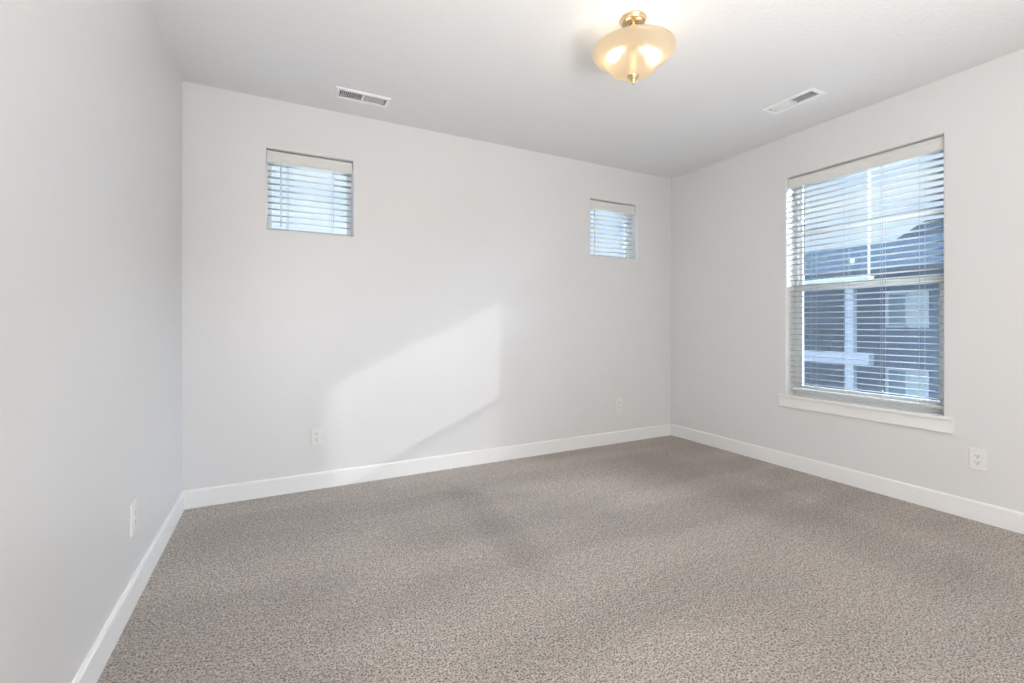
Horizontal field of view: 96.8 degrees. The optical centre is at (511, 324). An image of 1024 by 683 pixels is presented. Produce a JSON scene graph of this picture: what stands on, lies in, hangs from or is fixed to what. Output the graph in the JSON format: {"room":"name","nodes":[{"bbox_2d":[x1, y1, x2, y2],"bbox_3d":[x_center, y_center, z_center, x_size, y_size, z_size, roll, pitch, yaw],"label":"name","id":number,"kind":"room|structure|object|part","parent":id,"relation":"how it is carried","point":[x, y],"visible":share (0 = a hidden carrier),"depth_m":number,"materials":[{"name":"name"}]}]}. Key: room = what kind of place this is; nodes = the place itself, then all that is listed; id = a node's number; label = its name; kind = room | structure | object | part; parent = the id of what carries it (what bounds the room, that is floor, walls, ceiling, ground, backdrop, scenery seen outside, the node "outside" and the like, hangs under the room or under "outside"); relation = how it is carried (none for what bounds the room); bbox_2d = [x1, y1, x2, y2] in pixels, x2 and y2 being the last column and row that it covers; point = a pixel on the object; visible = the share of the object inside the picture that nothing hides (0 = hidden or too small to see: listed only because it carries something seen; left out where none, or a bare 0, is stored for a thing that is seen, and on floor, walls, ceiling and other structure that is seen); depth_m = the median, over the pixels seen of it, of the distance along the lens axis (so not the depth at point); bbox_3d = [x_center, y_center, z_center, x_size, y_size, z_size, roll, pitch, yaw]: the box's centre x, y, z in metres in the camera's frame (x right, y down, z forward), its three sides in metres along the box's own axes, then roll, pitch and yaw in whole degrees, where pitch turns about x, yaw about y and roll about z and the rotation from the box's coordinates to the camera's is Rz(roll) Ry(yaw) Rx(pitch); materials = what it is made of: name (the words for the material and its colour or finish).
{"room":"empty bedroom","nodes":[
{"label":"empty bedroom","id":0,"kind":"room"},
{"bbox_2d":[0,0,181,682],"bbox_3d":[-0.686,-0.287,-0.045,0.170,2.940,6.548,0,0,-27],"label":"wall","id":1,"kind":"structure","parent":0,"point":[91,90],"depth_m":1.44,"materials":[{"name":"paint"}]},
{"bbox_2d":[72,491,183,682],"bbox_3d":[-0.605,1.124,-0.003,0.014,0.118,6.548,0,0,-27],"label":"baseboard","id":2,"kind":"structure","parent":1,"relation":"attached to","point":[92,667],"depth_m":1.79,"materials":[{"name":"white paint"}]},
{"bbox_2d":[130,499,136,536],"bbox_3d":[-1.598,0.816,1.922,0.009,0.130,0.079,0,0,-27],"label":"wall outlet","id":3,"kind":"object","parent":1,"relation":"attached to","point":[133,507],"visible":1,"depth_m":1.91,"materials":[{"name":"white plastic"}]},
{"bbox_2d":[182,81,670,490],"bbox_3d":[-0.241,-0.287,3.962,4.690,2.940,0.170,0,0,-27],"label":"wall","id":4,"kind":"structure","parent":0,"point":[466,305],"depth_m":3.54,"materials":[{"name":"paint"}]},
{"bbox_2d":[267,162,350,234],"bbox_3d":[-1.500,-0.936,3.378,0.570,0.565,0.055,0,0,-27],"label":"window","id":5,"kind":"structure","parent":4,"relation":"in","point":[269,224],"depth_m":3.25,"materials":[{"name":"white plastic"}]},
{"bbox_2d":[267,150,351,235],"bbox_3d":[-1.465,-0.936,3.309,0.562,0.555,0.068,0,0,-27],"label":"window blind","id":6,"kind":"object","parent":5,"relation":"attached to","point":[276,157],"visible":0.94,"depth_m":3.29,"materials":[{"name":"white plastic"}]},
{"bbox_3d":[-1.467,-0.667,3.313,0.556,0.017,0.050,0,0,-27],"label":"rail","id":7,"kind":"part","parent":6,"relation":"part of","materials":[{"name":"white plastic"}]},
{"bbox_3d":[-1.352,-0.915,3.404,0.002,0.504,0.003,0,0,-42],"label":"ladder cord","id":8,"kind":"part","parent":6,"relation":"part of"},
{"bbox_3d":[-1.319,-0.915,3.359,0.002,0.504,0.003,0,0,18],"label":"ladder cord","id":9,"kind":"part","parent":6,"relation":"part of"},
{"bbox_2d":[311,427,322,445],"bbox_3d":[-1.403,0.806,3.264,0.079,0.130,0.009,0,0,-27],"label":"wall outlet","id":10,"kind":"object","parent":4,"relation":"attached to","point":[316,432],"visible":1,"depth_m":3.26,"materials":[{"name":"white plastic"}]},
{"bbox_2d":[184,424,670,509],"bbox_3d":[-0.199,1.124,3.881,4.290,0.118,0.014,0,0,-27],"label":"baseboard","id":11,"kind":"structure","parent":4,"relation":"attached to","point":[215,495],"depth_m":3.52,"materials":[{"name":"white paint"}]},
{"bbox_2d":[590,200,633,258],"bbox_3d":[0.989,-0.942,4.572,0.575,0.547,0.068,0,0,-27],"label":"window blind","id":12,"kind":"object","parent":4,"relation":"attached to","point":[599,205],"visible":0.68,"depth_m":4.56,"materials":[{"name":"white plastic"}]},
{"bbox_3d":[0.986,-0.677,4.577,0.569,0.017,0.050,0,0,-27],"label":"rail","id":13,"kind":"part","parent":12,"relation":"part of","materials":[{"name":"white plastic"}]},
{"bbox_2d":[616,398,621,411],"bbox_3d":[1.069,0.806,4.536,0.079,0.130,0.009,0,0,-27],"label":"wall outlet","id":14,"kind":"object","parent":4,"relation":"attached to","point":[619,400],"visible":1,"depth_m":4.53,"materials":[{"name":"white plastic"}]},
{"bbox_2d":[624,213,628,257],"bbox_3d":[0.953,-0.942,4.641,0.583,0.557,0.055,0,0,-27],"label":"window","id":15,"kind":"structure","parent":4,"relation":"in","point":[627,217],"depth_m":4.75,"materials":[{"name":"white plastic"}]},
{"bbox_3d":[0.953,-0.942,4.641,0.583,0.557,0.055,0,0,-27],"label":"frame","id":16,"kind":"part","parent":15,"relation":"part of","materials":[{"name":"white plastic"}]},
{"bbox_2d":[97,435,1023,682],"bbox_3d":[1.296,1.283,0.976,4.630,0.200,6.888,0,0,-27],"label":"floor","id":17,"kind":"structure","parent":0,"point":[670,558],"depth_m":2.08,"materials":[{"name":"beige carpet"}]},
{"bbox_2d":[151,0,1023,178],"bbox_3d":[1.296,-1.617,0.976,4.290,0.120,6.548,0,0,-27],"label":"ceiling","id":18,"kind":"structure","parent":0,"point":[521,74],"depth_m":2.68,"materials":[{"name":"paint"}]},
{"bbox_2d":[334,86,391,107],"bbox_3d":[-1.023,-1.602,3.117,0.356,0.110,0.152,0,0,-27],"label":"ceiling vent","id":19,"kind":"object","parent":18,"relation":"in","point":[368,98],"visible":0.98,"depth_m":3.12,"materials":[{"name":"white metal"}]},
{"bbox_2d":[592,10,675,84],"bbox_3d":[0.618,-1.389,2.316,0.410,0.336,0.410,0,0,-27],"label":"ceiling light","id":20,"kind":"object","parent":18,"relation":"attached to","point":[632,52],"visible":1,"depth_m":2.23,"materials":[{"name":"beige glass"}]},
{"bbox_2d":[762,87,825,114],"bbox_3d":[1.962,-1.602,3.175,0.152,0.110,0.356,0,0,-27],"label":"ceiling vent","id":21,"kind":"object","parent":18,"relation":"in","point":[790,102],"visible":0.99,"depth_m":3.17,"materials":[{"name":"white metal"}]},
{"bbox_2d":[671,49,1023,512],"bbox_3d":[3.279,-0.287,1.996,0.170,2.940,6.548,0,0,-27],"label":"wall","id":22,"kind":"structure","parent":0,"point":[732,331],"depth_m":3.22,"materials":[{"name":"paint"}]},
{"bbox_2d":[671,424,1023,533],"bbox_3d":[3.198,1.124,1.954,0.014,0.118,6.548,0,0,-27],"label":"baseboard","id":23,"kind":"structure","parent":22,"relation":"attached to","point":[1008,519],"depth_m":3.20,"materials":[{"name":"white paint"}]},
{"bbox_2d":[778,394,953,433],"bbox_3d":[2.542,0.632,3.341,0.142,0.102,1.107,0,0,-27],"label":"trim","id":24,"kind":"structure","parent":22,"relation":"attached to","point":[933,421],"depth_m":3.21,"materials":[{"name":"white paint"}]},
{"bbox_2d":[795,172,943,412],"bbox_3d":[2.622,-0.314,3.382,0.069,1.798,1.000,0,0,-27],"label":"window","id":25,"kind":"structure","parent":22,"relation":"in","point":[798,327],"depth_m":3.48,"materials":[{"name":"white plastic"}]},
{"bbox_2d":[789,136,943,408],"bbox_3d":[2.559,-0.333,3.350,0.068,1.749,0.992,0,0,-27],"label":"window blind","id":26,"kind":"object","parent":25,"relation":"attached to","point":[918,149],"visible":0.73,"depth_m":3.23,"materials":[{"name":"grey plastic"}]},
{"bbox_3d":[2.564,0.533,3.352,0.050,0.017,0.986,0,0,-27],"label":"rail","id":27,"kind":"part","parent":26,"relation":"part of","materials":[{"name":"white plastic"}]},
{"bbox_3d":[2.608,-0.327,3.196,0.002,1.580,0.002,0,0,-27],"label":"lift cord","id":28,"kind":"part","parent":26,"relation":"part of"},
{"bbox_3d":[2.657,-0.312,3.231,0.002,1.698,0.002,0,0,18],"label":"ladder cord","id":29,"kind":"part","parent":26,"relation":"part of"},
{"bbox_3d":[2.706,-0.312,3.016,0.002,1.698,0.002,0,0,18],"label":"ladder cord","id":30,"kind":"part","parent":26,"relation":"part of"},
{"bbox_3d":[2.640,-0.738,3.391,0.020,0.902,0.952,0,0,-27],"label":"sash","id":31,"kind":"part","parent":25,"relation":"part of","materials":[{"name":"white plastic"}]},
{"bbox_3d":[2.618,0.119,3.380,0.024,0.884,0.952,0,0,-27],"label":"sash","id":32,"kind":"part","parent":25,"relation":"part of","materials":[{"name":"white plastic"}]},
{"bbox_2d":[969,447,986,471],"bbox_3d":[2.800,0.813,2.732,0.009,0.130,0.079,0,0,-27],"label":"wall outlet","id":33,"kind":"object","parent":22,"relation":"attached to","point":[977,457],"visible":1,"depth_m":2.73,"materials":[{"name":"white plastic"}]},
{"bbox_2d":[974,460,980,464],"bbox_3d":[2.798,0.833,2.730,0.002,0.028,0.034,0,0,-27],"label":"receptacle","id":34,"kind":"object","parent":33,"relation":"attached to","point":[976,462],"depth_m":2.73,"materials":[{"name":"white plastic"}]},
{"bbox_2d":[974,454,980,458],"bbox_3d":[2.798,0.794,2.730,0.002,0.028,0.034,0,0,-27],"label":"receptacle","id":35,"kind":"object","parent":33,"relation":"attached to","point":[976,456],"depth_m":2.73,"materials":[{"name":"white plastic"}]},
{"label":"outside","id":36,"kind":"structure","parent":0,"visible":0},
{"bbox_3d":[54.908,7.533,39.513,125.100,0.300,240.000,0,0,-27],"label":"ground","id":37,"kind":"structure","parent":36,"visible":0},
{"bbox_2d":[804,218,943,400],"bbox_3d":[18.854,1.533,19.829,12.810,11.700,50.800,0,0,-27],"label":"apartment building","id":38,"kind":"structure","parent":37,"relation":"on","point":[829,333],"depth_m":17.59,"materials":[{"name":"blue"}]},
{"bbox_3d":[10.980,0.588,21.316,0.050,0.990,8.534,0,0,-27],"label":"railing","id":39,"kind":"part","parent":38,"relation":"part of","materials":[{"name":"metal"}]},
{"bbox_3d":[13.041,2.908,17.477,0.280,8.950,0.290,0,0,-27],"label":"balcony post","id":40,"kind":"part","parent":38,"relation":"part of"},
{"bbox_3d":[14.523,2.333,17.109,0.022,1.220,0.590,0,0,-27],"label":"dark pane","id":41,"kind":"part","parent":38,"relation":"part of","materials":[{"name":"glass"}]},
{"bbox_3d":[14.523,-0.537,17.109,0.022,1.220,0.590,0,0,-27],"label":"dark pane","id":42,"kind":"part","parent":38,"relation":"part of","materials":[{"name":"glass"}]},
{"bbox_3d":[14.793,2.333,16.585,0.022,1.220,0.590,0,0,-27],"label":"covered pane","id":43,"kind":"part","parent":38,"relation":"part of","materials":[{"name":"white glass"}]},
{"bbox_3d":[14.793,-0.537,16.585,0.022,1.220,0.590,0,0,-27],"label":"covered pane","id":44,"kind":"part","parent":38,"relation":"part of","materials":[{"name":"white glass"}]}
]}

